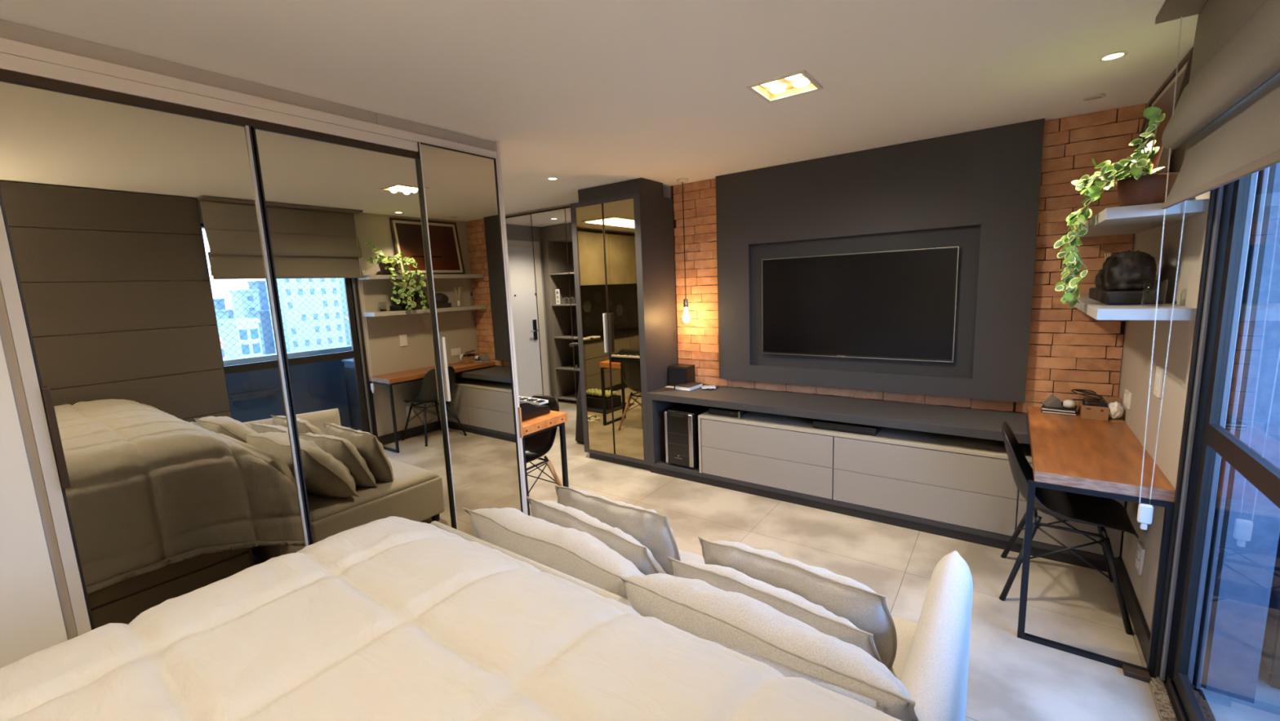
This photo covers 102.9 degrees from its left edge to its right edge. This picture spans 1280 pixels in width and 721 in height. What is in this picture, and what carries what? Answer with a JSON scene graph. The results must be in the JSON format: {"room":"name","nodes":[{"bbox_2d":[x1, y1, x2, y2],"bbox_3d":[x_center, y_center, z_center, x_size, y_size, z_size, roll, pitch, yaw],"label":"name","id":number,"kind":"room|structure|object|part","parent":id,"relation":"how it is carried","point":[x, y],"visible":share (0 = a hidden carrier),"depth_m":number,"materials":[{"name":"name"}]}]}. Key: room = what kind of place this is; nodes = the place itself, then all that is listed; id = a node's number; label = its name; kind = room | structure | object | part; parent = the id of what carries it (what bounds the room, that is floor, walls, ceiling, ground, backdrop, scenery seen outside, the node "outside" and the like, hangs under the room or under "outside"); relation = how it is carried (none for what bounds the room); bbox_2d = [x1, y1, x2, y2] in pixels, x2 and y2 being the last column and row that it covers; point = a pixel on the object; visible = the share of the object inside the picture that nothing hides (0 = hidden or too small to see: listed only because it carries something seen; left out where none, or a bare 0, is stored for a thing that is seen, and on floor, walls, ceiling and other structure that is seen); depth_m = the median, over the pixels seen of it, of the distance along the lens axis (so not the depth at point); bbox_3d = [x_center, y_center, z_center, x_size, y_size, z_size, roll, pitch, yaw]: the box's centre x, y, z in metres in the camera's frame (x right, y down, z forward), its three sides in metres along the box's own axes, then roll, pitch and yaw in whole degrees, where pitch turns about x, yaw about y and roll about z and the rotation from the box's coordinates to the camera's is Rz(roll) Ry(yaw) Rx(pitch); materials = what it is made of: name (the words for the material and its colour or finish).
{"room":"studio apartment","nodes":[
{"label":"studio apartment","id":0,"kind":"room"},
{"bbox_2d":[0,336,67,667],"bbox_3d":[-2.693,0.328,1.064,0.668,2.460,1.762,4,10,36],"label":"wall","id":1,"kind":"structure","parent":0,"point":[32,620],"depth_m":1.58,"materials":[{"name":"beige paint"}]},
{"bbox_2d":[0,0,1198,214],"bbox_3d":[-1.281,-1.209,2.194,6.037,0.140,5.650,4,10,36],"label":"ceiling","id":2,"kind":"structure","parent":0,"point":[583,94],"depth_m":2.01,"materials":[{"name":"white paint"}]},
{"bbox_2d":[546,177,558,179],"bbox_3d":[-0.684,-1.422,3.991,0.090,0.006,0.090,4,10,36],"label":"recessed light","id":3,"kind":"object","parent":2,"relation":"in","point":[548,178],"visible":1,"depth_m":3.98,"materials":[{"name":"beige"}]},
{"bbox_2d":[676,177,689,322],"bbox_3d":[0.377,-0.914,4.319,0.100,1.190,0.100,4,10,36],"label":"pendant lamp","id":4,"kind":"object","parent":2,"relation":"hanging from","point":[686,317],"visible":1,"depth_m":4.34,"materials":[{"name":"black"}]},
{"bbox_3d":[0.373,-1.004,4.305,0.007,0.961,0.007,0,9,13],"label":"cord","id":5,"kind":"part","parent":4,"relation":"part of","materials":[{"name":"black plastic"}]},
{"bbox_2d":[683,298,688,307],"bbox_3d":[0.394,-0.492,4.380,0.042,0.075,0.042,4,10,36],"label":"socket","id":6,"kind":"object","parent":4,"relation":"attached to","point":[685,300],"depth_m":4.36,"materials":[{"name":"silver metal"}]},
{"bbox_3d":[0.398,-0.391,4.395,0.064,0.130,0.064,4,10,36],"label":"bulb","id":7,"kind":"part","parent":4,"relation":"part of","materials":[{"name":"beige glass"}]},
{"bbox_2d":[746,69,822,102],"bbox_3d":[0.652,-1.244,2.295,0.260,0.036,0.260,4,10,36],"label":"recessed light","id":8,"kind":"object","parent":2,"relation":"in","point":[799,82],"visible":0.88,"depth_m":2.33,"materials":[{"name":"beige"}]},
{"bbox_2d":[1082,93,1106,101],"bbox_3d":[2.322,-1.341,2.608,0.090,0.009,0.090,4,10,36],"label":"recessed light","id":9,"kind":"object","parent":2,"relation":"in","point":[1095,97],"visible":1,"depth_m":2.60,"materials":[{"name":"beige"}]},
{"bbox_2d":[1098,50,1128,61],"bbox_3d":[1.948,-1.253,2.101,0.090,0.006,0.090,4,10,36],"label":"recessed light","id":10,"kind":"object","parent":2,"relation":"in","point":[1116,55],"visible":1,"depth_m":2.10,"materials":[{"name":"beige"}]},
{"bbox_2d":[1155,0,1279,208],"bbox_3d":[1.510,-0.784,1.300,0.130,0.663,1.257,4,10,36],"label":"blind","id":11,"kind":"object","parent":2,"relation":"hanging from","point":[1227,114],"visible":1,"depth_m":1.36,"materials":[{"name":"fabric"}]},
{"bbox_2d":[1137,16,1186,529],"bbox_3d":[1.885,-0.254,1.830,0.067,1.823,0.024,4,10,36],"label":"chain","id":12,"kind":"object","parent":11,"relation":"hanging from","point":[1144,514],"visible":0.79,"depth_m":1.88,"materials":[{"name":"white plastic"}]},
{"bbox_2d":[505,186,1026,413],"bbox_3d":[0.444,-0.396,4.664,6.037,2.600,0.115,4,10,36],"label":"wall","id":13,"kind":"structure","parent":0,"point":[667,190],"depth_m":5.25,"materials":[{"name":"beige paint"}]},
{"bbox_2d":[505,205,579,435],"bbox_3d":[-1.126,-0.403,5.719,2.100,2.435,0.029,4,10,36],"label":"mirror","id":14,"kind":"object","parent":13,"relation":"attached to","point":[540,243],"visible":0.36,"depth_m":5.63,"materials":[{"name":"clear mirror"}]},
{"bbox_3d":[-1.338,-0.409,5.880,0.505,2.418,0.018,4,10,36],"label":"mirror panel","id":15,"kind":"part","parent":14,"relation":"part of","materials":[{"name":"white metal"}]},
{"bbox_3d":[-1.175,-1.599,5.544,2.100,0.016,0.029,4,10,36],"label":"rail","id":16,"kind":"part","parent":14,"relation":"part of","materials":[{"name":"brown metal"}]},
{"bbox_3d":[-0.925,-0.383,5.583,0.507,2.418,0.018,4,10,36],"label":"mirror panel","id":17,"kind":"part","parent":14,"relation":"part of","materials":[{"name":"white"}]},
{"bbox_3d":[-0.495,-0.355,5.273,0.549,2.418,0.018,4,10,36],"label":"mirror panel","id":18,"kind":"part","parent":14,"relation":"part of","materials":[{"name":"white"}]},
{"bbox_2d":[526,431,1162,720],"bbox_3d":[-1.218,1.329,2.595,5.937,0.080,5.650,4,10,36],"label":"floor","id":19,"kind":"structure","parent":0,"point":[1011,677],"depth_m":2.68,"materials":[{"name":"beige tile"}]},
{"bbox_2d":[0,19,528,639],"bbox_3d":[-1.585,0.069,2.532,0.684,2.459,1.949,4,10,36],"label":"wardrobe","id":20,"kind":"object","parent":19,"relation":"on","point":[244,324],"visible":0.9,"depth_m":1.98,"materials":[{"name":"beige"}]},
{"bbox_3d":[-1.863,0.247,1.627,0.024,0.330,0.017,4,10,36],"label":"door handle","id":21,"kind":"part","parent":20,"relation":"part of","materials":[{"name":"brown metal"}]},
{"bbox_3d":[-1.688,0.240,1.905,0.006,2.243,0.658,4,10,36],"label":"mirror door","id":22,"kind":"part","parent":20,"relation":"part of","materials":[{"name":"beige"}]},
{"bbox_3d":[-1.691,0.238,1.908,0.026,2.252,0.670,4,10,36],"label":"door frame","id":23,"kind":"part","parent":20,"relation":"part of","materials":[{"name":"black metal"}]},
{"bbox_3d":[-1.822,-1.066,2.066,0.524,0.060,1.247,4,10,36],"label":"filler panel","id":24,"kind":"part","parent":20,"relation":"part of","materials":[{"name":"beige"}]},
{"bbox_3d":[-1.283,0.140,2.466,0.026,2.252,0.712,4,10,36],"label":"door frame","id":25,"kind":"part","parent":20,"relation":"part of","materials":[{"name":"black metal"}]},
{"bbox_3d":[-1.279,0.141,2.464,0.006,2.243,0.700,4,10,36],"label":"mirror door","id":26,"kind":"part","parent":20,"relation":"part of","materials":[{"name":"beige"}]},
{"bbox_3d":[-1.258,-1.202,2.837,0.524,0.060,0.678,4,10,36],"label":"filler panel","id":27,"kind":"part","parent":20,"relation":"part of","materials":[{"name":"beige"}]},
{"bbox_3d":[-1.040,0.047,2.723,0.025,0.347,0.018,4,10,36],"label":"door handle","id":28,"kind":"part","parent":20,"relation":"part of","materials":[{"name":"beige metal"}]},
{"bbox_3d":[-0.932,0.023,2.916,0.026,2.326,0.476,4,10,36],"label":"door frame","id":29,"kind":"part","parent":20,"relation":"part of","materials":[{"name":"black"}]},
{"bbox_3d":[-0.928,0.024,2.914,0.006,2.317,0.464,4,10,36],"label":"mirror door","id":30,"kind":"part","parent":20,"relation":"part of","materials":[{"name":"beige"}]},
{"bbox_3d":[-1.034,-0.065,3.311,0.653,2.455,0.022,4,10,36],"label":"panel","id":31,"kind":"part","parent":20,"relation":"part of","materials":[{"name":"beige wood"}]},
{"bbox_3d":[-0.745,0.387,3.180,0.016,0.195,0.012,4,10,36],"label":"edge pull","id":32,"kind":"part","parent":20,"relation":"part of","materials":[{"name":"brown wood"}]},
{"bbox_2d":[524,394,562,495],"bbox_3d":[-0.834,0.704,3.661,0.492,0.826,0.517,4,10,36],"label":"shell chair","id":33,"kind":"object","parent":19,"relation":"on","point":[536,446],"visible":0.38,"depth_m":3.71,"materials":[{"name":"black plastic"}]},
{"bbox_3d":[-0.585,0.905,3.704,0.175,0.395,0.034,-4,8,-12],"label":"leg","id":34,"kind":"part","parent":33,"relation":"part of","materials":[{"name":"brown wood"}]},
{"bbox_2d":[521,410,568,515],"bbox_3d":[-1.157,0.727,3.824,1.359,0.750,0.413,4,10,36],"label":"desk","id":35,"kind":"object","parent":19,"relation":"on","point":[540,424],"visible":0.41,"depth_m":3.44,"materials":[{"name":"brown wood"}]},
{"bbox_2d":[519,395,550,421],"bbox_3d":[-1.177,0.297,3.757,1.140,0.120,0.346,4,10,36],"label":"piano","id":36,"kind":"object","parent":35,"relation":"on","point":[531,407],"visible":0.26,"depth_m":3.47,"materials":[{"name":"black"}]},
{"bbox_2d":[569,177,677,470],"bbox_3d":[-0.127,-0.300,4.655,0.761,2.459,0.522,4,10,36],"label":"tall cabinet","id":37,"kind":"object","parent":19,"relation":"on","point":[623,242],"visible":0.98,"depth_m":4.43,"materials":[{"name":"black"}]},
{"bbox_3d":[-0.397,-0.249,4.579,0.298,2.205,0.017,4,10,36],"label":"mirror door","id":38,"kind":"part","parent":37,"relation":"part of","materials":[{"name":"brown mirror"}]},
{"bbox_3d":[-0.306,-0.241,4.486,0.018,0.345,0.026,4,10,36],"label":"door handle","id":39,"kind":"part","parent":37,"relation":"part of","materials":[{"name":"silver metal"}]},
{"bbox_3d":[-0.260,-0.242,4.478,0.758,2.284,0.022,4,10,36],"label":"frame","id":40,"kind":"part","parent":37,"relation":"part of","materials":[{"name":"grey wood"}]},
{"bbox_3d":[-0.258,-0.238,4.451,0.018,0.345,0.026,4,10,36],"label":"door handle","id":41,"kind":"part","parent":37,"relation":"part of","materials":[{"name":"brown metal"}]},
{"bbox_3d":[-0.133,-0.232,4.389,0.318,2.205,0.017,4,10,36],"label":"mirror door","id":42,"kind":"part","parent":37,"relation":"part of","materials":[{"name":"brown mirror"}]},
{"bbox_2d":[430,520,973,720],"bbox_3d":[0.181,0.953,1.868,1.683,0.762,1.070,4,10,36],"label":"sofa","id":43,"kind":"object","parent":19,"relation":"on","point":[931,660],"visible":0.11,"depth_m":1.38,"materials":[{"name":"fabric"}]},
{"bbox_2d":[462,506,645,599],"bbox_3d":[-0.276,0.789,1.903,0.917,0.420,0.357,4,10,36],"label":"cushion","id":44,"kind":"object","parent":43,"relation":"on","point":[572,552],"visible":0.5,"depth_m":1.74,"materials":[{"name":"fabric"}]},
{"bbox_2d":[526,496,666,574],"bbox_3d":[-0.169,0.787,2.081,0.689,0.414,0.257,5,11,40],"label":"cushion","id":45,"kind":"object","parent":43,"relation":"on","point":[615,538],"visible":0.31,"depth_m":1.92,"materials":[{"name":"fabric"}]},
{"bbox_2d":[554,484,680,574],"bbox_3d":[-0.097,0.773,2.197,0.685,0.427,0.184,5,11,41],"label":"cushion","id":46,"kind":"object","parent":43,"relation":"on","point":[652,529],"visible":0.41,"depth_m":2.01,"materials":[{"name":"fabric"}]},
{"bbox_2d":[618,573,919,720],"bbox_3d":[0.321,0.791,1.352,0.758,0.438,0.378,3,10,33],"label":"cushion","id":47,"kind":"object","parent":43,"relation":"on","point":[699,608],"visible":0.58,"depth_m":1.19,"materials":[{"name":"fabric"}]},
{"bbox_2d":[666,555,882,662],"bbox_3d":[0.415,0.861,1.630,0.686,0.412,0.266,4,11,38],"label":"cushion","id":48,"kind":"object","parent":43,"relation":"on","point":[789,603],"visible":0.31,"depth_m":1.49,"materials":[{"name":"fabric"}]},
{"bbox_2d":[697,536,897,667],"bbox_3d":[0.513,0.815,1.720,0.645,0.400,0.258,4,10,37],"label":"cushion","id":49,"kind":"object","parent":43,"relation":"on","point":[845,597],"visible":0.5,"depth_m":1.55,"materials":[{"name":"fabric"}]},
{"bbox_3d":[0.815,0.999,1.413,0.120,0.630,1.070,4,10,36],"label":"armrest","id":50,"kind":"part","parent":43,"relation":"part of","materials":[{"name":"fabric"}]},
{"bbox_2d":[646,384,1124,572],"bbox_3d":[1.431,0.663,3.697,2.985,0.705,0.516,4,10,36],"label":"media cabinet","id":51,"kind":"object","parent":19,"relation":"on","point":[940,470],"visible":0.67,"depth_m":3.35,"materials":[{"name":"grey wood"}]},
{"bbox_3d":[0.242,0.585,4.552,0.053,0.589,0.515,4,10,36],"label":"panel","id":52,"kind":"part","parent":51,"relation":"part of","materials":[{"name":"grey"}]},
{"bbox_2d":[668,363,695,386],"bbox_3d":[0.371,0.132,4.561,0.185,0.180,0.173,4,10,36],"label":"speaker","id":53,"kind":"object","parent":51,"relation":"on","point":[678,373],"visible":0.79,"depth_m":4.50},
{"bbox_2d":[668,366,685,385],"bbox_3d":[0.325,0.143,4.496,0.171,0.167,0.012,4,10,36],"label":"grille","id":54,"kind":"object","parent":53,"relation":"attached to","point":[677,375],"depth_m":4.49,"materials":[{"name":"black"}]},
{"bbox_2d":[664,403,711,467],"bbox_3d":[0.447,0.629,4.385,0.269,0.468,0.445,4,10,36],"label":"computer tower","id":55,"kind":"object","parent":51,"relation":"on","point":[681,421],"visible":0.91,"depth_m":4.21,"materials":[{"name":"black plastic"}]},
{"bbox_3d":[0.326,0.649,4.231,0.200,0.444,0.037,4,10,36],"label":"glass door","id":56,"kind":"part","parent":55,"relation":"part of","materials":[{"name":"black glass"}]},
{"bbox_2d":[674,382,702,391],"bbox_3d":[0.421,0.223,4.418,0.161,0.037,0.210,4,11,39],"label":"book","id":57,"kind":"object","parent":51,"relation":"on","point":[690,386],"visible":0.86,"depth_m":4.37,"materials":[{"name":"white paper"}]},
{"bbox_2d":[702,385,719,390],"bbox_3d":[0.603,0.231,4.367,0.148,0.020,0.156,-1,8,7],"label":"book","id":58,"kind":"object","parent":51,"relation":"on","point":[711,387],"visible":1,"depth_m":4.36,"materials":[{"name":"white paper"}]},
{"bbox_2d":[708,406,747,417],"bbox_3d":[0.709,0.396,4.056,0.278,0.056,0.200,4,10,36],"label":"cable box","id":59,"kind":"object","parent":51,"relation":"on","point":[715,411],"visible":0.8,"depth_m":4.00,"materials":[{"name":"black plastic"}]},
{"bbox_3d":[0.906,0.596,3.766,1.012,0.222,0.028,4,10,36],"label":"drawer","id":60,"kind":"part","parent":51,"relation":"part of","materials":[{"name":"beige wood"}]},
{"bbox_3d":[0.915,0.818,3.799,1.012,0.222,0.028,4,10,36],"label":"drawer","id":61,"kind":"part","parent":51,"relation":"part of","materials":[{"name":"beige wood"}]},
{"bbox_2d":[813,418,882,435],"bbox_3d":[1.458,0.439,3.565,0.410,0.052,0.282,4,10,36],"label":"game console","id":62,"kind":"object","parent":51,"relation":"on","point":[818,424],"visible":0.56,"depth_m":3.45,"materials":[{"name":"black plastic"}]},
{"bbox_3d":[1.738,0.871,3.206,1.006,0.222,0.028,4,10,36],"label":"drawer","id":63,"kind":"part","parent":51,"relation":"part of","materials":[{"name":"beige wood"}]},
{"bbox_3d":[1.729,0.649,3.174,1.006,0.222,0.028,4,10,36],"label":"drawer","id":64,"kind":"part","parent":51,"relation":"part of","materials":[{"name":"beige wood"}]},
{"bbox_3d":[2.327,0.909,2.782,0.434,0.222,0.028,4,10,36],"label":"drawer","id":65,"kind":"part","parent":51,"relation":"part of","materials":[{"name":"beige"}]},
{"bbox_3d":[2.318,0.687,2.750,0.434,0.222,0.028,4,10,36],"label":"drawer","id":66,"kind":"part","parent":51,"relation":"part of","materials":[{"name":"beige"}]},
{"bbox_2d":[999,421,1138,634],"bbox_3d":[2.076,0.753,2.518,0.517,0.826,0.492,4,10,36],"label":"shell chair","id":67,"kind":"object","parent":19,"relation":"on","point":[1102,513],"visible":0.9,"depth_m":2.48,"materials":[{"name":"black plastic"}]},
{"bbox_3d":[2.068,0.932,2.790,0.023,0.394,0.172,-4,9,-14],"label":"leg","id":68,"kind":"part","parent":67,"relation":"part of","materials":[{"name":"black metal"}]},
{"bbox_3d":[1.849,0.985,2.490,0.172,0.394,0.023,-3,8,-3],"label":"leg","id":69,"kind":"part","parent":67,"relation":"part of","materials":[{"name":"black metal"}]},
{"bbox_3d":[2.359,0.950,2.587,0.150,0.393,0.023,-3,8,-6],"label":"leg","id":70,"kind":"part","parent":67,"relation":"part of","materials":[{"name":"black metal"}]},
{"bbox_3d":[2.134,1.004,2.279,0.023,0.393,0.150,-4,8,-12],"label":"leg","id":71,"kind":"part","parent":67,"relation":"part of","materials":[{"name":"black metal"}]},
{"bbox_2d":[1017,405,1175,678],"bbox_3d":[2.206,0.763,2.588,0.436,0.766,1.300,4,10,36],"label":"desk","id":72,"kind":"object","parent":19,"relation":"on","point":[1074,454],"visible":0.83,"depth_m":2.17,"materials":[{"name":"brown wood"}]},
{"bbox_2d":[1041,409,1076,415],"bbox_3d":[2.471,0.296,3.010,0.156,0.014,0.135,4,11,39],"label":"notebook","id":73,"kind":"object","parent":72,"relation":"on","point":[1042,411],"visible":0.48,"depth_m":2.96,"materials":[{"name":"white paper"}]},
{"bbox_2d":[1040,404,1076,413],"bbox_3d":[2.473,0.280,3.011,0.156,0.014,0.135,5,11,42],"label":"notebook","id":74,"kind":"object","parent":73,"relation":"on","point":[1073,410],"visible":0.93,"depth_m":2.97,"materials":[{"name":"black paper"}]},
{"bbox_2d":[1041,394,1064,407],"bbox_3d":[2.466,0.241,3.042,0.085,0.055,0.100,1,9,24],"label":"pyramid","id":75,"kind":"object","parent":74,"relation":"on","point":[1052,401],"visible":0.95,"depth_m":3.01,"materials":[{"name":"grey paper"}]},
{"bbox_2d":[1061,399,1075,408],"bbox_3d":[2.492,0.253,2.965,0.064,0.050,0.062,4,10,36],"label":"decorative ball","id":76,"kind":"object","parent":74,"relation":"on","point":[1068,403],"visible":1,"depth_m":2.95,"materials":[{"name":"white plastic"}]},
{"bbox_2d":[1080,400,1109,420],"bbox_3d":[2.554,0.282,2.868,0.112,0.075,0.121,4,11,39],"label":"cardboard box","id":77,"kind":"object","parent":72,"relation":"on","point":[1101,413],"visible":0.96,"depth_m":2.82,"materials":[{"name":"brown cardboard"}]},
{"bbox_2d":[1071,389,1106,407],"bbox_3d":[2.532,0.235,2.880,0.155,0.127,0.110,4,10,36],"label":"power adapter","id":78,"kind":"object","parent":77,"relation":"in","point":[1095,402],"visible":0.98,"depth_m":2.85,"materials":[{"name":"black plastic"}]},
{"bbox_2d":[1077,394,1125,423],"bbox_3d":[2.582,0.269,2.855,0.182,0.104,0.186,4,10,36],"label":"lid","id":79,"kind":"object","parent":72,"relation":"on","point":[1108,399],"visible":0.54,"depth_m":2.89,"materials":[{"name":"cardboard"}]},
{"bbox_2d":[1106,401,1123,418],"bbox_3d":[2.602,0.274,2.799,0.072,0.096,0.085,4,10,36],"label":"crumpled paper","id":80,"kind":"object","parent":79,"relation":"in","point":[1116,410],"visible":0.9,"depth_m":2.78,"materials":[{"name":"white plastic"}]},
{"bbox_3d":[2.632,0.321,2.823,0.057,0.004,0.179,4,10,36],"label":"lid","id":81,"kind":"part","parent":79,"relation":"part of","materials":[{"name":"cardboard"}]},
{"bbox_2d":[1122,664,1151,683],"bbox_3d":[1.956,1.234,2.010,0.075,0.022,0.042,4,10,36],"label":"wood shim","id":82,"kind":"object","parent":19,"relation":"on","point":[1131,672],"visible":1,"depth_m":2.00,"materials":[{"name":"brown wood"}]},
{"bbox_3d":[-0.422,1.162,0.469,2.090,0.800,1.790,4,10,36],"label":"bed","id":83,"kind":"object","parent":19,"relation":"on","visible":0},
{"bbox_2d":[0,515,902,720],"bbox_3d":[-0.505,0.964,0.585,2.272,0.734,2.107,4,10,36],"label":"duvet","id":84,"kind":"object","parent":83,"relation":"on","point":[391,618],"visible":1,"depth_m":0.96,"materials":[{"name":"beige fabric"}]},
{"bbox_2d":[671,103,1146,413],"bbox_3d":[1.531,-0.590,3.748,3.027,1.760,0.023,4,10,36],"label":"brick wall","id":85,"kind":"structure","parent":0,"point":[1069,348],"depth_m":3.08,"materials":[{"name":"brown brick"}]},
{"bbox_2d":[715,118,1044,402],"bbox_3d":[1.522,-0.623,3.689,2.108,1.673,0.060,4,10,36],"label":"panel","id":86,"kind":"object","parent":85,"relation":"attached to","point":[977,192],"visible":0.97,"depth_m":3.43,"materials":[{"name":"grey wood"}]},
{"bbox_2d":[761,246,959,362],"bbox_3d":[1.527,-0.396,3.718,1.328,0.750,0.041,4,10,36],"label":"television","id":87,"kind":"object","parent":86,"relation":"attached to","point":[900,304],"visible":1,"depth_m":3.64,"materials":[{"name":"black glass"}]},
{"bbox_2d":[1118,45,1210,690],"bbox_3d":[1.153,0.171,0.585,0.130,2.600,5.735,4,10,36],"label":"wall","id":88,"kind":"structure","parent":0,"point":[1138,343],"depth_m":2.16,"materials":[{"name":"beige paint"}]},
{"bbox_2d":[1123,389,1132,408],"bbox_3d":[2.595,0.205,2.718,0.016,0.085,0.130,4,10,36],"label":"wall socket","id":89,"kind":"object","parent":88,"relation":"attached to","point":[1127,394],"visible":1,"depth_m":2.69,"materials":[{"name":"white plastic"}]},
{"bbox_2d":[1066,294,1196,320],"bbox_3d":[2.253,-0.263,2.415,0.267,0.042,1.343,4,10,36],"label":"floating shelf","id":90,"kind":"object","parent":88,"relation":"attached to","point":[1098,310],"visible":0.63,"depth_m":1.92,"materials":[{"name":"grey wood"}]},
{"bbox_2d":[1088,249,1160,304],"bbox_3d":[2.204,-0.386,2.334,0.166,0.227,0.645,4,10,36],"label":"sculpture","id":91,"kind":"object","parent":90,"relation":"on","point":[1122,278],"visible":1,"depth_m":2.11,"materials":[{"name":"stone"}]},
{"bbox_2d":[1141,282,1168,306],"bbox_3d":[2.005,-0.264,1.991,0.072,0.100,0.072,4,10,36],"label":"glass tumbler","id":92,"kind":"object","parent":90,"relation":"on","point":[1144,301],"visible":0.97,"depth_m":1.98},
{"bbox_2d":[1116,555,1150,664],"bbox_3d":[2.268,1.130,2.344,0.015,0.105,0.840,4,10,36],"label":"baseboard","id":93,"kind":"structure","parent":88,"relation":"attached to","point":[1141,628],"depth_m":2.29,"materials":[{"name":"black"}]},
{"bbox_2d":[1135,541,1145,575],"bbox_3d":[2.246,0.888,2.293,0.016,0.125,0.085,4,10,36],"label":"wall socket","id":94,"kind":"object","parent":88,"relation":"attached to","point":[1140,552],"visible":1,"depth_m":2.27,"materials":[{"name":"white plastic"}]},
{"bbox_2d":[1079,198,1209,237],"bbox_3d":[2.238,-0.634,2.361,0.267,0.042,1.343,4,10,36],"label":"floating shelf","id":95,"kind":"object","parent":88,"relation":"attached to","point":[1128,220],"visible":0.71,"depth_m":1.91,"materials":[{"name":"grey wood"}]},
{"bbox_2d":[1053,106,1178,307],"bbox_3d":[1.954,-0.588,2.098,0.356,0.740,0.524,4,10,36],"label":"trailing plant","id":96,"kind":"object","parent":95,"relation":"on","point":[1137,184],"visible":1,"depth_m":2.02,"materials":[{"name":"green plant"}]},
{"bbox_3d":[1.948,-0.504,2.159,0.216,0.523,0.031,5,11,40],"label":"stem","id":97,"kind":"part","parent":96,"relation":"part of","materials":[{"name":"green plant"}]},
{"bbox_3d":[1.903,-0.543,2.095,0.216,0.423,0.042,4,10,36],"label":"stem","id":98,"kind":"part","parent":96,"relation":"part of","materials":[{"name":"beige"}]},
{"bbox_3d":[1.928,-0.528,2.124,0.209,0.463,0.041,4,10,36],"label":"stem","id":99,"kind":"part","parent":96,"relation":"part of","materials":[{"name":"beige"}]},
{"bbox_3d":[1.870,-0.536,2.050,0.217,0.422,0.038,4,10,36],"label":"stem","id":100,"kind":"part","parent":96,"relation":"part of","materials":[{"name":"beige"}]},
{"bbox_3d":[1.933,-0.767,1.956,0.170,0.123,0.004,-8,10,-36],"label":"stem","id":101,"kind":"part","parent":96,"relation":"part of","materials":[{"name":"beige"}]},
{"bbox_3d":[2.014,-0.662,2.027,0.184,0.124,0.184,4,10,36],"label":"pot","id":102,"kind":"part","parent":96,"relation":"part of","materials":[{"name":"brown ceramic"}]},
{"bbox_3d":[1.935,-0.807,1.922,0.004,0.213,0.203,4,11,39],"label":"stem","id":103,"kind":"part","parent":96,"relation":"part of","materials":[{"name":"beige"}]},
{"bbox_2d":[1120,47,1193,206],"bbox_3d":[2.377,-0.975,2.370,0.121,0.618,0.790,4,10,36],"label":"framed picture","id":104,"kind":"object","parent":95,"relation":"on","point":[1163,98],"visible":0.24,"depth_m":2.19,"materials":[{"name":"brown wood"}]},
{"bbox_2d":[1138,69,1185,169],"bbox_3d":[2.372,-0.976,2.373,0.002,0.516,0.686,14,16,34],"label":"print","id":105,"kind":"object","parent":104,"relation":"attached to","point":[1165,103],"depth_m":2.23},
{"bbox_2d":[1153,365,1164,397],"bbox_3d":[2.219,0.091,2.185,0.016,0.125,0.085,4,10,36],"label":"light switch","id":106,"kind":"object","parent":88,"relation":"attached to","point":[1158,381],"visible":1,"depth_m":2.16,"materials":[{"name":"white plastic"}]},
{"bbox_2d":[1150,164,1279,720],"bbox_3d":[1.658,0.217,1.310,0.157,2.259,1.248,4,10,36],"label":"window frame","id":107,"kind":"structure","parent":88,"relation":"in","point":[1211,448],"depth_m":1.78,"materials":[{"name":"black"}]},
{"bbox_3d":[1.647,1.327,1.494,0.040,0.012,1.219,4,10,36],"label":"sill","id":108,"kind":"part","parent":107,"relation":"part of","materials":[{"name":"stone"}]},
{"bbox_2d":[1203,660,1279,720],"bbox_3d":[2.063,1.478,0.816,1.213,0.115,5.300,4,10,36],"label":"floor","id":109,"kind":"structure","parent":0,"point":[1266,705],"depth_m":1.87,"materials":[{"name":"white tile"}]},
{"bbox_2d":[1260,533,1279,688],"bbox_3d":[2.672,0.797,1.847,0.560,0.885,0.370,4,10,36],"label":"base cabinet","id":110,"kind":"object","parent":109,"relation":"on","point":[1270,655],"visible":0.38,"depth_m":1.92,"materials":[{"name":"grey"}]},
{"bbox_3d":[2.418,1.209,1.938,0.025,0.064,0.025,4,10,36],"label":"leg","id":111,"kind":"part","parent":110,"relation":"part of","materials":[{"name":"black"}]},
{"bbox_3d":[2.463,0.817,1.787,0.263,0.730,0.014,4,10,36],"label":"door","id":112,"kind":"part","parent":110,"relation":"part of","materials":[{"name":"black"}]},
{"bbox_2d":[1204,162,1279,702],"bbox_3d":[2.606,-0.093,2.354,0.133,2.505,1.565,4,10,36],"label":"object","id":113,"kind":"structure","parent":0,"point":[1253,531],"depth_m":1.81,"materials":[{"name":"glass"}]},
{"bbox_2d":[1155,676,1216,719],"bbox_3d":[1.738,1.389,1.507,0.130,0.118,1.450,4,10,36],"label":"trim","id":114,"kind":"structure","parent":113,"relation":"attached to","point":[1158,678],"depth_m":1.92,"materials":[{"name":"grey concrete"}]}
]}

